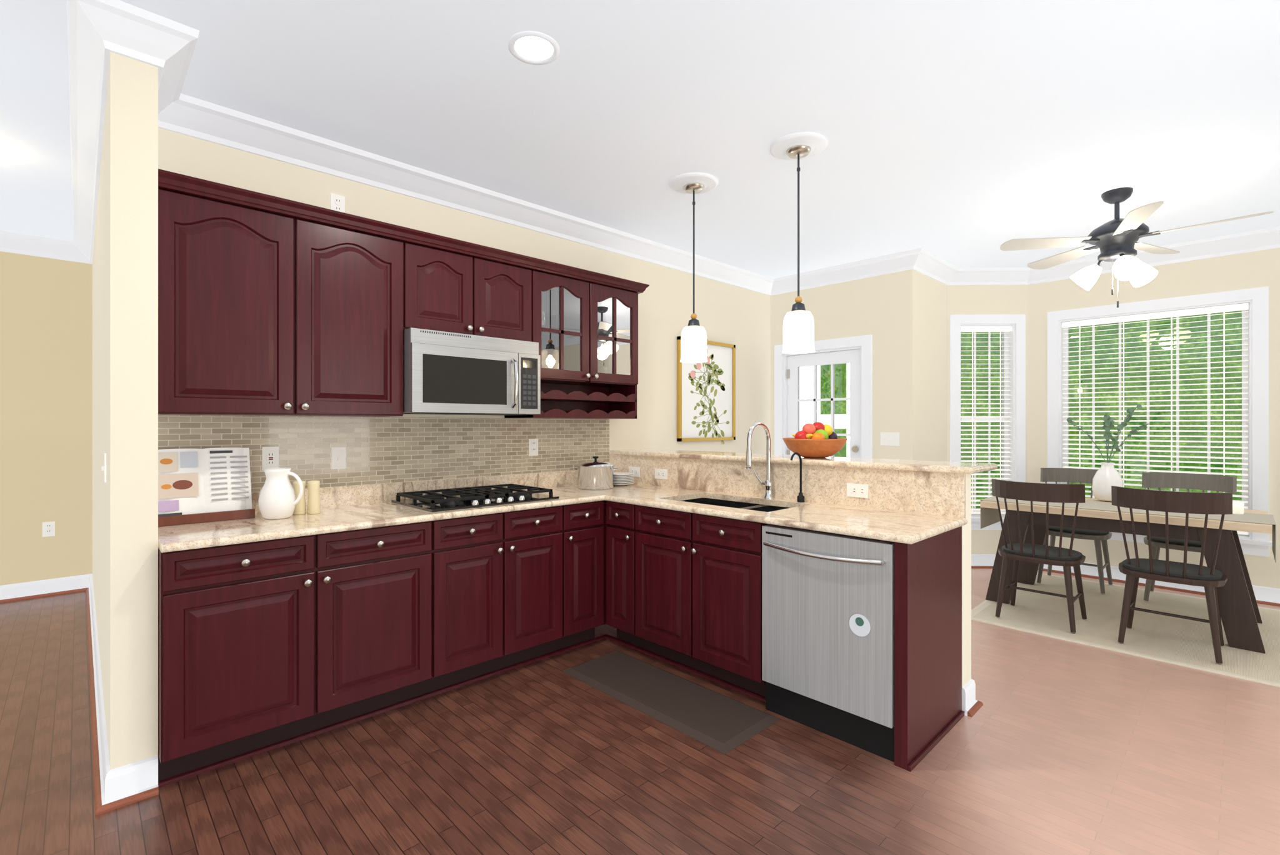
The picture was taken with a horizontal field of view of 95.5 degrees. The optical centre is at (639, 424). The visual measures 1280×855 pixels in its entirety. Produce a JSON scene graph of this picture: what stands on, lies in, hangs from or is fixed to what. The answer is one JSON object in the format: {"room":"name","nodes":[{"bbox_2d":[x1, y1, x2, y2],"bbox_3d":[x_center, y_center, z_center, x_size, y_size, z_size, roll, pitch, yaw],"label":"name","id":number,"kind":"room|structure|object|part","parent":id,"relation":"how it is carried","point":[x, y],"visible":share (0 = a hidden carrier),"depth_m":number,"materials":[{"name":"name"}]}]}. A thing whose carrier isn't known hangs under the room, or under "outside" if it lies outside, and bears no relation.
{"room":"kitchen","nodes":[
{"label":"kitchen","id":0,"kind":"room"},
{"bbox_2d":[0,251,92,585],"bbox_3d":[-6.272,-0.055,3.104,4.870,2.790,0.120,0,0,-44],"label":"wall","id":1,"kind":"structure","parent":0,"point":[46,304],"depth_m":4.56,"materials":[{"name":"beige paint"}]},
{"bbox_2d":[0,573,91,603],"bbox_3d":[-6.216,1.278,3.047,4.870,0.125,0.040,0,0,-44],"label":"baseboard","id":2,"kind":"structure","parent":1,"relation":"attached to","point":[27,589],"depth_m":4.55,"materials":[{"name":"white wood"}]},
{"bbox_2d":[0,206,94,264],"bbox_3d":[-5.813,-1.382,2.630,4.870,0.134,1.200,0,0,-44],"label":"crown molding","id":3,"kind":"structure","parent":1,"relation":"attached to","point":[81,249],"depth_m":4.46,"materials":[{"name":"white"}]},
{"bbox_2d":[42,521,54,536],"bbox_3d":[-4.655,0.820,4.576,0.070,0.115,0.008,0,0,-44],"label":"outlet","id":4,"kind":"object","parent":1,"relation":"attached to","point":[48,527],"visible":1,"depth_m":4.57,"materials":[{"name":"white plastic"}]},
{"bbox_2d":[92,51,158,769],"bbox_3d":[-3.126,-0.055,3.446,0.130,2.790,3.760,0,0,-44],"label":"wall","id":5,"kind":"structure","parent":0,"point":[125,259],"depth_m":2.10,"materials":[{"name":"beige paint"}]},
{"bbox_2d":[101,452,106,482],"bbox_3d":[-2.150,0.170,2.331,0.014,0.115,0.070,0,0,-44],"label":"light switch","id":6,"kind":"object","parent":5,"relation":"attached to","point":[104,468],"visible":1,"depth_m":2.31,"materials":[{"name":"white plastic"}]},
{"bbox_2d":[85,573,158,816],"bbox_3d":[-3.127,1.278,3.417,0.169,0.125,3.800,0,0,-44],"label":"baseboard","id":7,"kind":"structure","parent":5,"relation":"attached to","point":[128,780],"depth_m":2.13,"materials":[{"name":"white wood"}]},
{"bbox_2d":[158,127,770,492],"bbox_3d":[-0.416,-0.055,4.311,4.970,2.790,0.120,0,0,-44],"label":"wall","id":8,"kind":"structure","parent":0,"point":[728,314],"depth_m":4.58,"materials":[{"name":"beige paint"}]},
{"bbox_2d":[262,446,278,470],"bbox_3d":[-1.818,0.165,2.861,0.070,0.115,0.009,0,0,-44],"label":"outlet","id":9,"kind":"object","parent":8,"relation":"attached to","point":[270,454],"visible":0.97,"depth_m":2.86,"materials":[{"name":"white plastic"}]},
{"bbox_2d":[330,193,344,212],"bbox_3d":[-1.600,-1.160,3.078,0.070,0.115,0.008,0,0,-44],"label":"outlet","id":10,"kind":"object","parent":8,"relation":"attached to","point":[337,202],"visible":0.84,"depth_m":3.07,"materials":[{"name":"white plastic"}]},
{"bbox_2d":[331,446,345,469],"bbox_3d":[-1.593,0.175,3.075,0.070,0.115,0.014,0,0,-44],"label":"light switch","id":11,"kind":"object","parent":8,"relation":"attached to","point":[338,454],"visible":1,"depth_m":3.08,"materials":[{"name":"white plastic"}]},
{"bbox_2d":[158,415,609,492],"bbox_3d":[-1.196,0.141,3.471,2.678,0.369,0.004,0,0,-44],"label":"tile backsplash","id":12,"kind":"structure","parent":8,"relation":"attached to","point":[379,450],"depth_m":3.29,"materials":[{"name":"beige tile"}]},
{"bbox_2d":[528,438,538,455],"bbox_3d":[-0.717,0.150,3.924,0.070,0.115,0.008,0,0,-44],"label":"outlet","id":13,"kind":"object","parent":8,"relation":"attached to","point":[533,443],"visible":1,"depth_m":3.92,"materials":[{"name":"white plastic"}]},
{"bbox_2d":[66,0,1279,295],"bbox_3d":[1.000,-1.382,4.090,9.427,0.134,3.507,0,0,-8],"label":"crown molding","id":14,"kind":"structure","parent":8,"relation":"attached to","point":[96,29],"depth_m":3.16,"materials":[{"name":"white wood"}]},
{"bbox_2d":[676,336,735,444],"bbox_3d":[0.605,-0.297,5.190,0.780,0.951,0.030,0,0,-44],"label":"picture","id":15,"kind":"object","parent":8,"relation":"attached to","point":[706,391],"visible":0.91,"depth_m":5.20,"materials":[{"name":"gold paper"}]},
{"bbox_2d":[0,0,1279,278],"bbox_3d":[0.139,-1.480,2.678,13.500,0.060,12.000,0,0,-44],"label":"ceiling","id":16,"kind":"structure","parent":0,"point":[956,131],"depth_m":2.64,"materials":[{"name":"white paint"}]},
{"bbox_2d":[508,30,559,64],"bbox_3d":[-0.407,-1.445,2.235,0.196,0.008,0.196,0,0,-44],"label":"recessed light","id":17,"kind":"object","parent":16,"relation":"attached to","point":[532,47],"depth_m":2.23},
{"bbox_2d":[669,172,718,363],"bbox_3d":[0.322,-0.915,3.481,0.290,1.070,0.290,0,0,-44],"label":"pendant light","id":18,"kind":"object","parent":16,"relation":"hanging from","point":[694,337],"visible":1,"depth_m":3.43,"materials":[{"name":"white glass"}]},
{"bbox_2d":[770,131,828,353],"bbox_3d":[0.824,-0.915,3.020,0.290,1.070,0.290,0,0,-44],"label":"pendant light","id":19,"kind":"object","parent":16,"relation":"hanging from","point":[798,324],"visible":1,"depth_m":2.97,"materials":[{"name":"white glass"}]},
{"bbox_2d":[1000,186,1273,307],"bbox_3d":[3.008,-1.092,3.579,1.264,0.714,1.210,0,0,-44],"label":"ceiling fan","id":20,"kind":"object","parent":16,"relation":"hanging from","point":[1117,239],"depth_m":3.59,"materials":[{"name":"beige wood"}]},
{"bbox_2d":[0,568,1279,854],"bbox_3d":[0.139,1.370,2.678,13.500,0.060,12.000,0,0,-44],"label":"floor","id":21,"kind":"structure","parent":0,"point":[1071,748],"depth_m":2.20,"materials":[{"name":"brown wood"}]},
{"bbox_2d":[158,168,997,787],"bbox_3d":[-0.194,0.168,2.710,3.061,2.344,2.488,0,0,-44],"label":"kitchen","id":22,"kind":"object","parent":21,"relation":"on","point":[759,576],"visible":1,"depth_m":2.72,"materials":[{"name":"brown wood"}]},
{"bbox_2d":[158,447,254,526],"bbox_3d":[-1.951,0.264,2.596,0.364,0.321,0.155,0,0,-44],"label":"cookbook","id":23,"kind":"object","parent":22,"relation":"on","point":[204,485],"visible":0.93,"depth_m":2.58,"materials":[{"name":"white paper"}]},
{"bbox_2d":[258,467,303,519],"bbox_3d":[-1.654,0.312,2.667,0.164,0.226,0.148,0,0,-44],"label":"ceramic pitcher","id":24,"kind":"object","parent":22,"relation":"on","point":[277,500],"visible":1,"depth_m":2.62,"materials":[{"name":"white ceramic"}]},
{"bbox_2d":[293,480,319,514],"bbox_3d":[-1.599,0.346,2.787,0.118,0.158,0.056,0,0,-17],"label":"pillar candles","id":25,"kind":"object","parent":22,"relation":"on","point":[313,486],"visible":0.85,"depth_m":2.77,"materials":[{"name":"beige wax"}]},
{"bbox_3d":[-1.044,-0.976,3.354,2.730,0.056,0.377,0,0,-44],"label":"cabinet crown","id":26,"kind":"part","parent":22,"relation":"part of","materials":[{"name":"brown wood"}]},
{"bbox_2d":[403,242,531,341],"bbox_3d":[-1.036,-0.725,3.377,0.780,0.450,0.358,0,0,-44],"label":"cabinet","id":27,"kind":"object","parent":22,"relation":"in","point":[447,288],"depth_m":3.23,"materials":[{"name":"brown wood"}]},
{"bbox_2d":[403,327,540,415],"bbox_3d":[-0.999,-0.278,3.337,0.774,0.434,0.460,0,0,-44],"label":"microwave","id":28,"kind":"object","parent":22,"relation":"in","point":[446,372],"depth_m":3.16,"materials":[{"name":"silver metal"}]},
{"bbox_2d":[424,505,562,693],"bbox_3d":[-0.922,0.900,3.276,0.775,0.880,0.659,0,0,-44],"label":"base cabinet","id":29,"kind":"object","parent":22,"relation":"attached to","point":[495,577],"depth_m":3.03,"materials":[{"name":"brown wood"}]},
{"bbox_2d":[158,483,967,553],"bbox_3d":[-0.324,0.442,2.590,2.707,0.032,2.436,0,0,-44],"label":"countertop","id":30,"kind":"structure","parent":22,"relation":"on","point":[902,527],"depth_m":2.69,"materials":[{"name":"beige stone"}]},
{"bbox_2d":[679,497,791,511],"bbox_3d":[0.513,0.561,3.255,0.426,0.204,0.766,0,0,-44],"label":"sink basin","id":31,"kind":"object","parent":30,"relation":"in","point":[754,505],"depth_m":3.46,"materials":[{"name":"black metal"}]},
{"bbox_3d":[-0.432,-0.618,3.960,0.900,0.665,0.358,0,0,-44],"label":"cabinet glass","id":32,"kind":"part","parent":22,"relation":"part of","materials":[{"name":"clear glass"}]},
{"bbox_2d":[572,456,618,489],"bbox_3d":[-0.299,0.318,3.923,0.260,0.214,0.267,0,0,-44],"label":"stock pot","id":33,"kind":"object","parent":22,"relation":"on","point":[593,475],"visible":1,"depth_m":3.82,"materials":[{"name":"silver metal"}]},
{"bbox_2d":[613,471,634,485],"bbox_3d":[-0.144,0.383,4.115,0.208,0.084,0.208,0,0,-44],"label":"plates","id":34,"kind":"object","parent":22,"relation":"on","point":[619,478],"visible":0.81,"depth_m":4.05,"materials":[{"name":"white ceramic"}]},
{"bbox_2d":[628,466,639,476],"bbox_3d":[-0.043,0.341,4.241,0.008,0.070,0.115,0,0,-44],"label":"outlet","id":35,"kind":"object","parent":22,"relation":"attached to","point":[635,470],"visible":0.78,"depth_m":4.23,"materials":[{"name":"white plastic"}]},
{"bbox_2d":[655,468,667,479],"bbox_3d":[0.145,0.341,4.046,0.008,0.070,0.115,0,0,-44],"label":"outlet","id":36,"kind":"object","parent":22,"relation":"attached to","point":[662,474],"visible":1,"depth_m":4.04,"materials":[{"name":"white plastic"}]},
{"bbox_2d":[635,504,767,696],"bbox_3d":[0.484,0.900,3.254,0.663,0.880,0.870,0,0,-44],"label":"base cabinet","id":37,"kind":"object","parent":22,"relation":"attached to","point":[699,575],"depth_m":3.00,"materials":[{"name":"red wood"}]},
{"bbox_2d":[745,421,773,498],"bbox_3d":[0.654,0.202,3.338,0.238,0.447,0.127,0,0,-44],"label":"faucet","id":38,"kind":"object","parent":22,"relation":"on","point":[763,471],"depth_m":3.37,"materials":[{"name":"silver metal"}]},
{"bbox_2d":[790,452,804,501],"bbox_3d":[0.862,0.288,3.196,0.122,0.275,0.040,0,0,-44],"label":"tap","id":39,"kind":"object","parent":22,"relation":"on","point":[800,462],"depth_m":3.22,"materials":[{"name":"black metal"}]},
{"bbox_2d":[782,421,847,458],"bbox_3d":[1.017,0.085,3.388,0.364,0.208,0.364,0,0,-44],"label":"fruit bowl","id":40,"kind":"object","parent":22,"relation":"on","point":[817,439],"visible":0.99,"depth_m":3.29,"materials":[{"name":"brown wood"}]},
{"bbox_2d":[761,524,894,761],"bbox_3d":[0.980,0.906,2.697,0.664,0.868,0.604,0,0,-44],"label":"dishwasher","id":41,"kind":"object","parent":22,"relation":"in","point":[828,597],"depth_m":2.47,"materials":[{"name":"silver metal"}]},
{"bbox_2d":[846,483,868,498],"bbox_3d":[1.131,0.341,3.025,0.008,0.070,0.115,0,0,-44],"label":"outlet","id":42,"kind":"object","parent":22,"relation":"attached to","point":[853,490],"visible":1,"depth_m":3.02,"materials":[{"name":"white plastic"}]},
{"bbox_2d":[562,650,780,754],"bbox_3d":[0.107,1.331,2.905,0.410,0.017,1.110,0,0,-44],"label":"kitchen mat","id":43,"kind":"object","parent":21,"relation":"on","point":[719,721],"depth_m":2.78,"materials":[{"name":"rubber"}]},
{"bbox_2d":[800,363,849,457],"bbox_3d":[2.352,-0.010,6.518,0.120,2.700,1.750,0,0,-44],"label":"posts","id":44,"kind":"object","parent":21,"relation":"on","point":[841,421],"visible":0.06,"depth_m":6.80,"materials":[{"name":"white wood"}]},
{"bbox_2d":[971,572,1279,687],"bbox_3d":[3.799,1.334,3.710,1.800,0.010,2.660,0,0,-44],"label":"rug","id":45,"kind":"object","parent":21,"relation":"on","point":[1188,643],"visible":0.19,"depth_m":3.86,"materials":[{"name":"beige fabric"}]},
{"bbox_2d":[991,478,1086,632],"bbox_3d":[2.728,0.852,3.969,0.484,0.946,0.528,0,0,-44],"label":"chair","id":46,"kind":"object","parent":45,"relation":"on","point":[1064,493],"visible":1,"depth_m":3.85,"materials":[{"name":"grey wood"}]},
{"bbox_2d":[1036,468,1112,593],"bbox_3d":[3.650,0.852,4.873,0.484,0.946,0.528,0,0,-44],"label":"chair","id":47,"kind":"object","parent":45,"relation":"on","point":[1068,475],"visible":0.65,"depth_m":4.82,"materials":[{"name":"grey wood"}]},
{"bbox_2d":[980,497,1271,653],"bbox_3d":[3.414,0.954,4.173,0.850,0.748,1.500,0,0,-44],"label":"dining table","id":48,"kind":"object","parent":45,"relation":"on","point":[1239,612],"visible":0.65,"depth_m":3.73,"materials":[{"name":"brown wood"}]},
{"bbox_2d":[980,496,1185,528],"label":"table runner","id":49,"kind":"object","parent":48,"relation":"on","point":[989,516],"depth_m":4.27,"materials":[{"name":"beige fabric"}]},
{"bbox_2d":[1010,498,1244,514],"bbox_3d":[3.432,0.538,4.204,1.273,0.075,0.398,0,0,32],"label":"votive candles","id":50,"kind":"object","parent":49,"relation":"on","point":[1238,507],"visible":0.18,"depth_m":3.75,"materials":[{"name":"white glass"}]},
{"bbox_2d":[1066,404,1149,501],"bbox_3d":[3.554,0.212,4.421,0.213,0.726,0.493,0,0,-16],"label":"vase","id":51,"kind":"object","parent":48,"relation":"on","point":[1107,476],"visible":0.96,"depth_m":4.37,"materials":[{"name":"white ceramic"}]},
{"bbox_2d":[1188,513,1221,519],"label":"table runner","id":52,"kind":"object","parent":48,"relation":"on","point":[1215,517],"depth_m":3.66,"materials":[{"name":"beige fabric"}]},
{"bbox_2d":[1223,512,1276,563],"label":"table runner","id":53,"kind":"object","parent":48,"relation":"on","point":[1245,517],"depth_m":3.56,"materials":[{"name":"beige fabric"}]},
{"bbox_2d":[1111,485,1232,663],"bbox_3d":[3.183,0.852,3.490,0.484,0.946,0.528,0,0,-44],"label":"chair","id":54,"kind":"object","parent":45,"relation":"on","point":[1187,502],"visible":1,"depth_m":3.37,"materials":[{"name":"grey wood"}]},
{"bbox_2d":[1141,472,1236,601],"bbox_3d":[4.122,0.852,4.384,0.484,0.946,0.528,0,0,-44],"label":"chair","id":55,"kind":"object","parent":45,"relation":"on","point":[1228,484],"visible":0.41,"depth_m":4.44,"materials":[{"name":"grey wood"}]},
{"bbox_2d":[770,269,918,459],"bbox_3d":[1.856,-0.055,5.449,0.120,2.790,1.400,0,0,-44],"label":"wall","id":56,"kind":"structure","parent":0,"point":[884,307],"depth_m":5.09,"materials":[{"name":"beige paint"}]},
{"bbox_2d":[774,334,872,458],"bbox_3d":[1.749,0.270,5.543,0.143,2.140,0.995,0,0,-44],"label":"door frame","id":57,"kind":"structure","parent":56,"relation":"attached to","point":[857,351],"depth_m":5.47,"materials":[{"name":"white wood"}]},
{"bbox_2d":[880,431,899,445],"bbox_3d":[2.162,0.120,5.035,0.014,0.115,0.162,0,0,-44],"label":"light switch","id":58,"kind":"object","parent":56,"relation":"attached to","point":[887,439],"visible":1,"depth_m":5.03,"materials":[{"name":"white plastic"}]},
{"bbox_2d":[918,271,946,461],"bbox_3d":[2.596,-0.055,5.273,0.700,2.790,0.120,0,0,-44],"label":"wall jog","id":59,"kind":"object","parent":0,"point":[932,293],"depth_m":5.21,"materials":[{"name":"beige paint"}]},
{"bbox_2d":[961,473,971,710],"bbox_3d":[0.696,0.782,3.611,0.130,1.116,2.429,0,0,-44],"label":"wall","id":60,"kind":"structure","parent":0,"point":[966,529],"depth_m":2.74,"materials":[{"name":"beige paint"}]},
{"bbox_2d":[962,678,983,717],"bbox_3d":[0.724,1.278,3.611,0.170,0.125,2.469,0,0,-44],"label":"baseboard","id":61,"kind":"structure","parent":60,"relation":"attached to","point":[969,689],"depth_m":2.72,"materials":[{"name":"white wood"}]},
{"bbox_2d":[946,285,1027,554],"bbox_3d":[3.265,-0.055,5.526,0.615,2.790,0.615,0,0,-44],"label":"wall","id":62,"kind":"structure","parent":0,"point":[961,299],"depth_m":5.47,"materials":[{"name":"beige paint"}]},
{"bbox_2d":[950,314,1025,529],"bbox_3d":[3.264,-0.025,5.501,0.730,2.020,0.170,0,0,1],"label":"bay window","id":63,"kind":"structure","parent":62,"relation":"attached to","point":[1012,327],"depth_m":5.47,"materials":[{"name":"white"}]},
{"bbox_2d":[1027,247,1279,588],"bbox_3d":[4.817,-0.055,4.325,0.120,2.790,3.270,0,0,-44],"label":"wall","id":64,"kind":"structure","parent":0,"point":[1259,269],"depth_m":4.78,"materials":[{"name":"beige paint"}]},
{"bbox_2d":[971,554,1279,606],"bbox_3d":[4.185,1.278,4.551,4.372,0.125,1.145,0,0,26],"label":"baseboard","id":65,"kind":"structure","parent":64,"relation":"attached to","point":[1261,593],"depth_m":4.94,"materials":[{"name":"white wood"}]},
{"bbox_2d":[1047,286,1271,556],"bbox_3d":[4.254,-0.025,4.873,0.170,2.020,1.420,0,0,-44],"label":"bay window","id":66,"kind":"structure","parent":64,"relation":"attached to","point":[1253,303],"depth_m":4.71,"materials":[{"name":"white"}]},
{"label":"outside","id":67,"kind":"structure","parent":0,"visible":0},
{"bbox_2d":[820,310,1241,508],"bbox_3d":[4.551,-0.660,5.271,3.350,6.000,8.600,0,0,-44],"label":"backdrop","id":68,"kind":"structure","parent":67,"point":[840,369],"depth_m":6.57,"materials":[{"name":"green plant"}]}
]}

